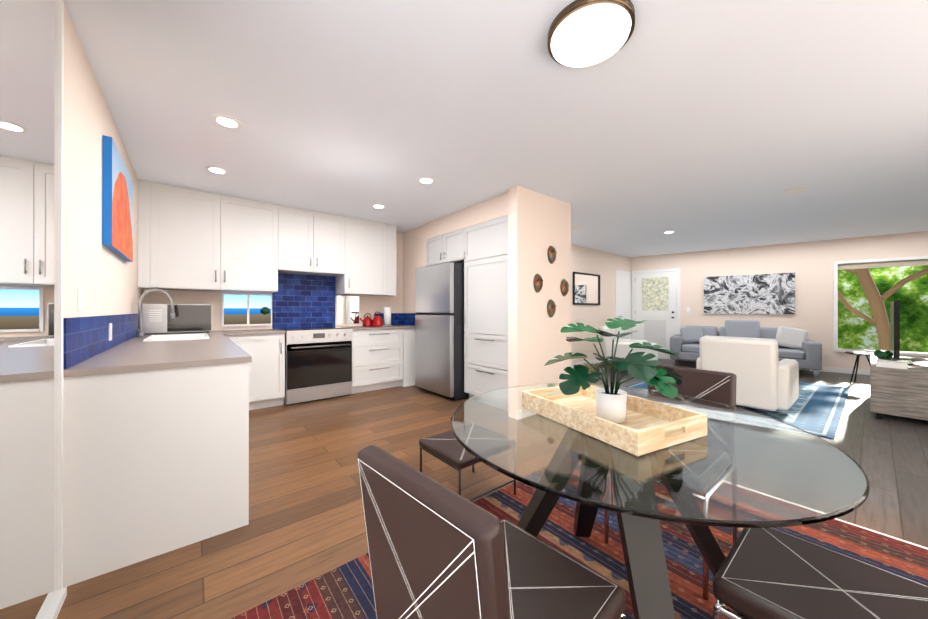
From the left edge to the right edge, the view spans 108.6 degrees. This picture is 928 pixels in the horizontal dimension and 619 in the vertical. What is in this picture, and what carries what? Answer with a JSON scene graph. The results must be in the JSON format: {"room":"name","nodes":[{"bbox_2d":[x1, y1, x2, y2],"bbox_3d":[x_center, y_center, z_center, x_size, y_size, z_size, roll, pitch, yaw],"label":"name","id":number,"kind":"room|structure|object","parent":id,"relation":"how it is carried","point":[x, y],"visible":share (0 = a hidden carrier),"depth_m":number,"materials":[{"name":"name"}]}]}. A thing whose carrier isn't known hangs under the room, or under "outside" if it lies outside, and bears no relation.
{"room":"dining room and kitchen","nodes":[
{"label":"dining room and kitchen","id":0,"kind":"room"},
{"bbox_2d":[63,4,141,317],"bbox_3d":[-1.523,-0.074,1.103,0.120,2.460,6.660,0,0,-39],"label":"wall","id":1,"kind":"structure","parent":0,"point":[106,278],"depth_m":1.74,"materials":[{"name":"beige paint"}]},
{"bbox_2d":[0,0,66,618],"bbox_3d":[-0.558,-0.075,0.038,0.030,2.459,3.410,0,0,-39],"label":"mirror","id":2,"kind":"object","parent":1,"relation":"attached to","point":[31,262],"visible":1,"depth_m":1.12,"materials":[{"name":"white"}]},
{"bbox_2d":[78,286,83,310],"bbox_3d":[-1.855,-0.053,1.615,0.007,0.120,0.075,0,0,-39],"label":"light switch","id":3,"kind":"object","parent":1,"relation":"attached to","point":[80,298],"depth_m":1.60,"materials":[{"name":"white plastic"}]},
{"bbox_2d":[63,313,137,368],"bbox_3d":[-2.455,0.145,2.355,0.011,0.214,2.460,0,0,-39],"label":"tile backsplash","id":4,"kind":"structure","parent":1,"relation":"attached to","point":[84,338],"depth_m":1.77,"materials":[{"name":"blue tile"}]},
{"bbox_2d":[109,323,111,340],"bbox_3d":[-2.268,0.143,2.140,0.006,0.110,0.070,0,0,-39],"label":"electrical outlet","id":5,"kind":"object","parent":1,"relation":"attached to","point":[110,324],"depth_m":2.12,"materials":[{"name":"white plastic"}]},
{"bbox_2d":[102,135,132,261],"bbox_3d":[-2.456,-0.722,2.382,0.040,0.660,0.920,0,0,-39],"label":"picture","id":6,"kind":"object","parent":1,"relation":"attached to","point":[117,210],"visible":1,"depth_m":2.15,"materials":[{"name":"blue"}]},
{"bbox_2d":[131,337,158,340],"bbox_3d":[-2.915,0.722,3.430,0.653,0.874,1.048,0,0,-39],"label":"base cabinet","id":7,"kind":"object","parent":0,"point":[152,338],"depth_m":2.87,"materials":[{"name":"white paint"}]},
{"bbox_2d":[142,232,402,330],"bbox_3d":[-1.972,-0.069,4.953,4.040,2.460,0.120,0,0,-39],"label":"wall","id":8,"kind":"structure","parent":0,"point":[371,305],"depth_m":4.37,"materials":[{"name":"beige paint"}]},
{"bbox_2d":[138,179,285,292],"bbox_3d":[-2.869,-0.759,3.888,1.300,1.078,0.398,0,0,-39],"label":"upper cabinet","id":9,"kind":"object","parent":8,"relation":"attached to","point":[192,240],"depth_m":3.68,"materials":[{"name":"white paint"}]},
{"bbox_2d":[221,292,271,326],"bbox_3d":[-2.747,0.000,4.233,0.540,0.420,0.120,0,0,-39],"label":"kitchen window","id":10,"kind":"structure","parent":8,"relation":"in","point":[246,309],"depth_m":4.22,"materials":[{"name":"white"}]},
{"bbox_2d":[272,273,334,328],"bbox_3d":[-2.218,-0.116,4.668,0.816,0.742,0.011,0,0,-39],"label":"tile backsplash","id":11,"kind":"structure","parent":8,"relation":"attached to","point":[300,300],"depth_m":4.65,"materials":[{"name":"blue tile"}]},
{"bbox_2d":[286,206,345,275],"bbox_3d":[-2.095,-0.893,4.518,0.820,0.808,0.398,0,0,-39],"label":"upper cabinet","id":12,"kind":"object","parent":8,"relation":"attached to","point":[315,240],"depth_m":4.38,"materials":[{"name":"white paint"}]},
{"bbox_2d":[337,295,358,323],"bbox_3d":[-1.750,0.004,5.052,0.330,0.425,0.005,0,0,-39],"label":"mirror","id":13,"kind":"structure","parent":8,"relation":"attached to","point":[347,309],"depth_m":5.04,"materials":[{"name":"white"}]},
{"bbox_2d":[330,217,389,294],"bbox_3d":[-1.557,-0.758,4.955,0.691,1.078,0.398,0,0,-39],"label":"upper cabinet","id":14,"kind":"object","parent":8,"relation":"attached to","point":[367,242],"depth_m":4.84,"materials":[{"name":"white paint"}]},
{"bbox_2d":[382,224,395,295],"bbox_3d":[-1.250,-0.757,5.205,0.222,1.078,0.398,0,0,-39],"label":"upper cabinet","id":15,"kind":"object","parent":8,"relation":"attached to","point":[392,227],"depth_m":5.09,"materials":[{"name":"white paint"}]},
{"bbox_2d":[375,313,402,324],"bbox_3d":[-1.235,0.159,5.466,0.471,0.194,0.011,0,0,-39],"label":"tile backsplash","id":16,"kind":"structure","parent":8,"relation":"attached to","point":[396,318],"depth_m":5.54,"materials":[{"name":"blue tile"}]},
{"bbox_2d":[403,185,570,386],"bbox_3d":[0.095,-0.069,4.836,0.980,2.460,2.670,0,0,-39],"label":"wall","id":17,"kind":"structure","parent":0,"point":[539,224],"depth_m":3.78,"materials":[{"name":"beige paint"}]},
{"bbox_2d":[403,313,415,324],"bbox_3d":[-0.866,0.159,5.420,0.011,0.194,0.549,0,0,-39],"label":"tile backsplash","id":18,"kind":"structure","parent":17,"relation":"attached to","point":[408,318],"depth_m":5.44,"materials":[{"name":"blue tile"}]},
{"bbox_2d":[426,229,461,265],"bbox_3d":[0.002,-0.844,4.817,0.700,0.410,0.979,0,0,-39],"label":"upper cabinet","id":19,"kind":"object","parent":17,"relation":"attached to","point":[447,247],"depth_m":4.58,"materials":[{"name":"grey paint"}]},
{"bbox_2d":[533,274,542,292],"bbox_3d":[0.830,-0.293,3.679,0.150,0.210,0.045,0,0,-39],"label":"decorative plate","id":20,"kind":"object","parent":17,"relation":"attached to","point":[538,282],"visible":1,"depth_m":3.65,"materials":[{"name":"ceramic"}]},
{"bbox_2d":[547,299,555,316],"bbox_3d":[1.016,-0.013,3.830,0.150,0.210,0.045,0,0,-39],"label":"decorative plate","id":21,"kind":"object","parent":17,"relation":"attached to","point":[551,307],"visible":1,"depth_m":3.81,"materials":[{"name":"ceramic"}]},
{"bbox_2d":[547,246,556,263],"bbox_3d":[1.024,-0.633,3.837,0.150,0.210,0.045,0,0,-39],"label":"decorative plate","id":22,"kind":"object","parent":17,"relation":"attached to","point":[551,253],"visible":1,"depth_m":3.81,"materials":[{"name":"ceramic"}]},
{"bbox_2d":[560,279,568,295],"bbox_3d":[1.218,-0.263,3.995,0.150,0.210,0.045,0,0,-39],"label":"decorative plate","id":23,"kind":"object","parent":17,"relation":"attached to","point":[564,286],"visible":1,"depth_m":3.97,"materials":[{"name":"ceramic"}]},
{"bbox_2d":[57,359,927,618],"bbox_3d":[2.767,1.191,4.591,11.180,0.060,6.660,0,0,-39],"label":"floor","id":24,"kind":"structure","parent":0,"point":[306,519],"depth_m":2.11,"materials":[{"name":"brown wood"}]},
{"bbox_2d":[63,361,250,587],"bbox_3d":[-1.574,0.720,1.786,0.658,0.874,0.505,0,0,-39],"label":"base cabinet","id":25,"kind":"object","parent":24,"relation":"on","point":[155,444],"depth_m":1.55,"materials":[{"name":"white paint"}]},
{"bbox_2d":[63,331,250,376],"bbox_3d":[-2.321,0.269,2.714,0.670,0.030,2.910,0,0,-39],"label":"countertop","id":26,"kind":"structure","parent":25,"relation":"on","point":[216,348],"depth_m":1.79,"materials":[{"name":"beige stone"}]},
{"bbox_2d":[143,333,154,340],"bbox_3d":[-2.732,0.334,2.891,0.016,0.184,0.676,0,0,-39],"label":"sink","id":27,"kind":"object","parent":26,"relation":"in","point":[152,334],"depth_m":2.92,"materials":[{"name":"white ceramic"}]},
{"bbox_2d":[136,288,175,337],"bbox_3d":[-2.814,0.029,3.046,0.271,0.447,0.148,0,0,-39],"label":"faucet","id":28,"kind":"object","parent":26,"relation":"on","point":[139,333],"visible":1,"depth_m":3.02,"materials":[{"name":"silver metal"}]},
{"bbox_2d":[142,304,211,333],"bbox_3d":[-3.128,0.098,3.663,0.560,0.310,0.362,0,0,-39],"label":"microwave","id":29,"kind":"object","parent":26,"relation":"on","point":[156,318],"visible":0.98,"depth_m":3.52,"materials":[{"name":"silver metal"}]},
{"bbox_2d":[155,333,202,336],"bbox_3d":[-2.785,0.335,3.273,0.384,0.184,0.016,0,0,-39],"label":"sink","id":30,"kind":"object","parent":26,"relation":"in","point":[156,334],"depth_m":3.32,"materials":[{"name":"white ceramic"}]},
{"bbox_2d":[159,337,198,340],"bbox_3d":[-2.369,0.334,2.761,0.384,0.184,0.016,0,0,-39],"label":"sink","id":31,"kind":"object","parent":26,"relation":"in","point":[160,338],"depth_m":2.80,"materials":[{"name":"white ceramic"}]},
{"bbox_2d":[231,333,284,409],"bbox_3d":[-2.562,0.723,4.026,0.614,0.874,0.568,0,0,-39],"label":"base cabinet","id":32,"kind":"object","parent":24,"relation":"on","point":[267,350],"depth_m":3.89,"materials":[{"name":"white paint"}]},
{"bbox_2d":[219,329,285,336],"bbox_3d":[-2.555,0.271,4.020,0.615,0.030,0.588,0,0,-39],"label":"countertop","id":33,"kind":"structure","parent":32,"relation":"on","point":[230,333],"depth_m":3.87,"materials":[{"name":"beige stone"}]},
{"bbox_2d":[277,326,351,405],"bbox_3d":[-1.971,0.702,4.427,0.792,0.917,0.636,0,0,-39],"label":"range","id":34,"kind":"object","parent":24,"relation":"on","point":[318,363],"visible":0.98,"depth_m":4.20,"materials":[{"name":"silver metal"}]},
{"bbox_2d":[351,329,402,393],"bbox_3d":[-1.392,0.724,4.978,0.786,0.874,0.568,0,0,-39],"label":"base cabinet","id":35,"kind":"object","parent":24,"relation":"on","point":[377,354],"depth_m":4.74,"materials":[{"name":"white paint"}]},
{"bbox_2d":[346,325,414,328],"bbox_3d":[-1.270,0.272,5.065,1.085,0.030,0.588,0,0,-39],"label":"countertop","id":36,"kind":"structure","parent":35,"relation":"on","point":[393,326],"depth_m":4.96,"materials":[{"name":"beige stone"}]},
{"bbox_2d":[360,313,371,326],"bbox_3d":[-1.477,0.153,5.033,0.206,0.205,0.156,0,0,-39],"label":"kettle","id":37,"kind":"object","parent":36,"relation":"on","point":[367,321],"visible":0.96,"depth_m":4.99,"materials":[{"name":"red metal"}]},
{"bbox_2d":[369,312,382,326],"bbox_3d":[-1.329,0.143,5.037,0.226,0.225,0.172,0,0,-39],"label":"kettle","id":38,"kind":"object","parent":36,"relation":"on","point":[377,321],"visible":0.98,"depth_m":4.99,"materials":[{"name":"red metal"}]},
{"bbox_2d":[383,305,391,325],"bbox_3d":[-1.203,0.096,5.243,0.150,0.320,0.150,0,0,-39],"label":"paper towel","id":39,"kind":"object","parent":36,"relation":"on","point":[387,315],"visible":0.94,"depth_m":5.19,"materials":[{"name":"white paper"}]},
{"bbox_2d":[403,329,414,386],"bbox_3d":[-0.971,0.724,5.320,0.298,0.874,0.568,0,0,-39],"label":"base cabinet","id":40,"kind":"object","parent":24,"relation":"on","point":[408,334],"depth_m":5.06,"materials":[{"name":"white paint"}]},
{"bbox_2d":[415,262,468,399],"bbox_3d":[-0.112,0.284,4.748,0.850,1.755,0.845,0,0,-39],"label":"fridge","id":41,"kind":"object","parent":24,"relation":"on","point":[439,330],"visible":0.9,"depth_m":4.31,"materials":[{"name":"grey metal"}]},
{"bbox_2d":[419,430,515,501],"bbox_3d":[0.022,0.986,2.088,0.460,0.340,0.420,0,0,-39],"label":"stool","id":42,"kind":"object","parent":24,"relation":"on","point":[448,448],"visible":0.48,"depth_m":1.96,"materials":[{"name":"black leather"}]},
{"bbox_2d":[462,215,507,398],"bbox_3d":[0.529,0.055,4.168,0.700,2.210,0.815,0,0,-39],"label":"tall cabinet","id":43,"kind":"object","parent":24,"relation":"on","point":[479,251],"depth_m":3.95,"materials":[{"name":"grey paint"}]},
{"bbox_2d":[231,481,927,618],"bbox_3d":[0.688,1.152,1.379,2.710,0.010,1.740,0,0,-39],"label":"dining rug","id":44,"kind":"object","parent":24,"relation":"on","point":[344,591],"visible":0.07,"depth_m":1.54,"materials":[{"name":"fabric"}]},
{"bbox_2d":[357,445,627,618],"bbox_3d":[0.080,0.728,0.791,0.527,0.832,0.428,0,0,-44],"label":"dining chair","id":45,"kind":"object","parent":44,"relation":"on","point":[437,550],"visible":1,"depth_m":0.65,"materials":[{"name":"black leather"}]},
{"bbox_2d":[451,383,869,618],"bbox_3d":[0.552,0.774,1.230,1.200,0.740,1.200,0,0,-39],"label":"dining table","id":46,"kind":"object","parent":44,"relation":"on","point":[736,467],"visible":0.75,"depth_m":0.90,"materials":[{"name":"clear glass"}]},
{"bbox_2d":[522,385,706,455],"bbox_3d":[0.508,0.369,1.221,0.340,0.065,0.520,0,0,-27],"label":"tray","id":47,"kind":"object","parent":46,"relation":"on","point":[646,426],"visible":0.92,"depth_m":1.11,"materials":[{"name":"beige wood"}]},
{"bbox_2d":[544,318,682,422],"bbox_3d":[0.525,0.210,1.172,0.430,0.357,0.419,0,0,-39],"label":"potted plant","id":48,"kind":"object","parent":47,"relation":"on","point":[611,402],"visible":0.98,"depth_m":1.13,"materials":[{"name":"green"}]},
{"bbox_2d":[605,365,737,599],"bbox_3d":[1.023,0.729,1.639,0.527,0.832,0.428,0,0,-39],"label":"dining chair","id":49,"kind":"object","parent":44,"relation":"on","point":[717,386],"visible":0.12,"depth_m":1.68,"materials":[{"name":"black leather"}]},
{"bbox_2d":[712,528,927,618],"bbox_3d":[0.956,0.728,0.781,0.428,0.832,0.527,0,0,-39],"label":"dining chair","id":50,"kind":"object","parent":44,"relation":"on","point":[767,573],"visible":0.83,"depth_m":0.84,"materials":[{"name":"black leather"}]},
{"bbox_2d":[599,326,657,372],"bbox_3d":[3.064,0.742,6.299,0.914,0.842,0.820,0,0,16],"label":"armchair","id":51,"kind":"object","parent":24,"relation":"on","point":[623,349],"visible":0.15,"depth_m":6.06,"materials":[{"name":"white fabric"}]},
{"bbox_2d":[625,381,849,438],"bbox_3d":[3.808,1.155,4.761,3.050,0.012,2.130,0,0,-39],"label":"living room rug","id":52,"kind":"object","parent":24,"relation":"on","point":[815,409],"visible":0.36,"depth_m":3.83,"materials":[{"name":"blue fabric"}]},
{"bbox_2d":[696,335,798,415],"bbox_3d":[3.273,0.727,3.895,0.915,0.842,0.820,0,0,-39],"label":"swivel armchair","id":53,"kind":"object","parent":52,"relation":"on","point":[767,379],"visible":0.75,"depth_m":3.54,"materials":[{"name":"white leather"},{"name":"chrome"}]},
{"bbox_2d":[670,320,821,377],"bbox_3d":[5.415,0.685,6.613,2.190,0.958,0.900,0,0,38],"label":"sofa","id":54,"kind":"object","parent":24,"relation":"on","point":[800,348],"visible":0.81,"depth_m":6.45,"materials":[{"name":"grey fabric"}]},
{"bbox_2d":[845,351,873,384],"bbox_3d":[6.160,0.918,5.162,0.344,0.492,0.357,0,0,-39],"label":"side table","id":55,"kind":"object","parent":24,"relation":"on","point":[858,354],"visible":0.81,"depth_m":5.16,"materials":[{"name":"black"}]},
{"bbox_2d":[870,355,927,419],"bbox_3d":[5.085,0.885,3.834,1.540,0.550,0.520,0,0,-39],"label":"tv stand","id":56,"kind":"object","parent":24,"relation":"on","point":[899,392],"visible":0.98,"depth_m":3.42,"materials":[{"name":"grey wood"}]},
{"bbox_2d":[873,350,892,360],"bbox_3d":[4.661,0.529,3.709,0.137,0.157,0.138,0,0,-39],"label":"potted plant","id":57,"kind":"object","parent":56,"relation":"on","point":[884,355],"visible":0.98,"depth_m":3.68,"materials":[{"name":"green plant"}]},
{"bbox_2d":[876,360,906,368],"bbox_3d":[4.513,0.579,3.524,0.180,0.058,0.200,0,0,-39],"label":"cable box","id":58,"kind":"object","parent":56,"relation":"on","point":[892,364],"visible":1,"depth_m":3.48,"materials":[{"name":"white"}]},
{"bbox_2d":[878,301,913,364],"bbox_3d":[5.089,0.259,3.941,1.160,0.698,0.240,0,0,-39],"label":"screen","id":59,"kind":"object","parent":56,"relation":"on","point":[895,328],"visible":0.76,"depth_m":3.59,"materials":[{"name":"black"}]},
{"bbox_2d":[64,0,927,256],"bbox_3d":[2.767,-1.329,4.595,11.180,0.060,6.660,0,0,-39],"label":"ceiling","id":60,"kind":"structure","parent":0,"point":[700,125],"depth_m":2.18,"materials":[{"name":"white paint"}]},
{"bbox_2d":[206,166,227,173],"bbox_3d":[-2.304,-1.297,3.112,0.170,0.008,0.170,0,0,-39],"label":"recessed light","id":61,"kind":"object","parent":60,"relation":"in","point":[216,170],"visible":1,"depth_m":3.10,"materials":[{"name":"white"}]},
{"bbox_2d":[212,115,241,128],"bbox_3d":[-1.640,-1.298,2.312,0.170,0.008,0.170,0,0,-39],"label":"recessed light","id":62,"kind":"object","parent":60,"relation":"in","point":[227,121],"visible":1,"depth_m":2.30,"materials":[{"name":"white"}]},
{"bbox_2d":[372,204,384,208],"bbox_3d":[-1.076,-1.295,4.201,0.170,0.008,0.170,0,0,-39],"label":"recessed light","id":63,"kind":"object","parent":60,"relation":"in","point":[377,206],"visible":0.98,"depth_m":4.18,"materials":[{"name":"white"}]},
{"bbox_2d":[418,177,434,183],"bbox_3d":[-0.381,-1.296,3.362,0.170,0.008,0.170,0,0,-39],"label":"recessed light","id":64,"kind":"object","parent":60,"relation":"in","point":[425,180],"visible":1,"depth_m":3.35,"materials":[{"name":"white"}]},
{"bbox_2d":[571,226,583,229],"bbox_3d":[1.789,-1.294,5.307,0.220,0.008,0.220,0,0,-39],"label":"ceiling speaker","id":65,"kind":"object","parent":60,"relation":"attached to","point":[577,228],"visible":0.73,"depth_m":5.31,"materials":[{"name":"white"}]},
{"bbox_2d":[547,0,634,66],"bbox_3d":[0.585,-1.258,1.556,0.380,0.090,0.380,0,0,-39],"label":"flush ceiling light","id":66,"kind":"object","parent":60,"relation":"attached to","point":[583,33],"visible":1,"depth_m":1.48,"materials":[{"name":"white glass"}]},
{"bbox_2d":[782,186,809,193],"bbox_3d":[3.606,-1.296,3.627,0.220,0.008,0.220,0,0,-39],"label":"ceiling speaker","id":67,"kind":"object","parent":60,"relation":"attached to","point":[796,190],"visible":0.92,"depth_m":3.62,"materials":[{"name":"white"}]},
{"bbox_2d":[571,245,630,362],"bbox_3d":[2.428,-0.066,6.960,5.320,2.460,0.120,0,0,-39],"label":"wall","id":68,"kind":"structure","parent":0,"point":[604,265],"depth_m":7.20,"materials":[{"name":"beige paint"}]},
{"bbox_2d":[571,359,601,367],"bbox_3d":[1.973,1.118,6.503,4.040,0.090,0.012,0,0,-39],"label":"baseboard","id":69,"kind":"structure","parent":68,"relation":"attached to","point":[593,361],"depth_m":6.98,"materials":[{"name":"white"}]},
{"bbox_2d":[573,272,599,304],"bbox_3d":[2.576,-0.426,6.983,1.020,0.660,0.029,0,0,-39],"label":"mirror","id":70,"kind":"object","parent":68,"relation":"attached to","point":[586,288],"visible":1,"depth_m":6.97,"materials":[{"name":"black mirror"}]},
{"bbox_2d":[615,270,630,338],"bbox_3d":[3.851,0.120,7.968,0.760,2.090,0.109,0,0,-39],"label":"closet door","id":71,"kind":"structure","parent":68,"relation":"in","point":[622,295],"depth_m":7.99,"materials":[{"name":"white wood"}]},
{"bbox_2d":[631,231,927,369],"bbox_3d":[6.276,-0.066,6.704,5.900,2.460,0.140,0,0,38],"label":"wall","id":72,"kind":"structure","parent":0,"point":[809,264],"depth_m":6.45,"materials":[{"name":"beige paint"}]},
{"bbox_2d":[632,268,679,359],"bbox_3d":[4.527,0.105,7.908,1.000,2.120,0.104,0,0,38],"label":"entry door","id":73,"kind":"structure","parent":72,"relation":"in","point":[656,299],"depth_m":7.92,"materials":[{"name":"white wood"}]},
{"bbox_2d":[704,273,794,313],"bbox_3d":[5.859,-0.311,6.917,1.440,0.810,0.033,0,0,38],"label":"picture","id":74,"kind":"object","parent":72,"relation":"attached to","point":[759,294],"visible":0.93,"depth_m":6.87},
{"bbox_2d":[681,360,869,374],"bbox_3d":[6.723,1.118,6.259,4.450,0.090,0.012,0,0,38],"label":"baseboard","id":75,"kind":"structure","parent":72,"relation":"attached to","point":[845,370],"depth_m":6.11,"materials":[{"name":"white"}]},
{"bbox_2d":[833,256,927,355],"bbox_3d":[7.514,-0.058,5.697,1.650,1.660,0.130,0,0,38],"label":"window","id":76,"kind":"structure","parent":72,"relation":"in","point":[879,263],"depth_m":5.96,"materials":[{"name":"white"}]},
{"label":"outside","id":77,"kind":"structure","parent":0,"visible":0},
{"bbox_2d":[838,268,927,350],"bbox_3d":[8.903,0.507,6.979,2.319,4.319,0.200,0,0,38],"label":"trunk","id":78,"kind":"object","parent":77,"point":[879,320],"depth_m":7.04,"materials":[{"name":"brown plant"}]},
{"bbox_2d":[838,265,927,351],"bbox_3d":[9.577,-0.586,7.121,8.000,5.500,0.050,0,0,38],"label":"trees","id":79,"kind":"object","parent":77,"point":[855,331],"depth_m":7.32,"materials":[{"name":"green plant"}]}
]}

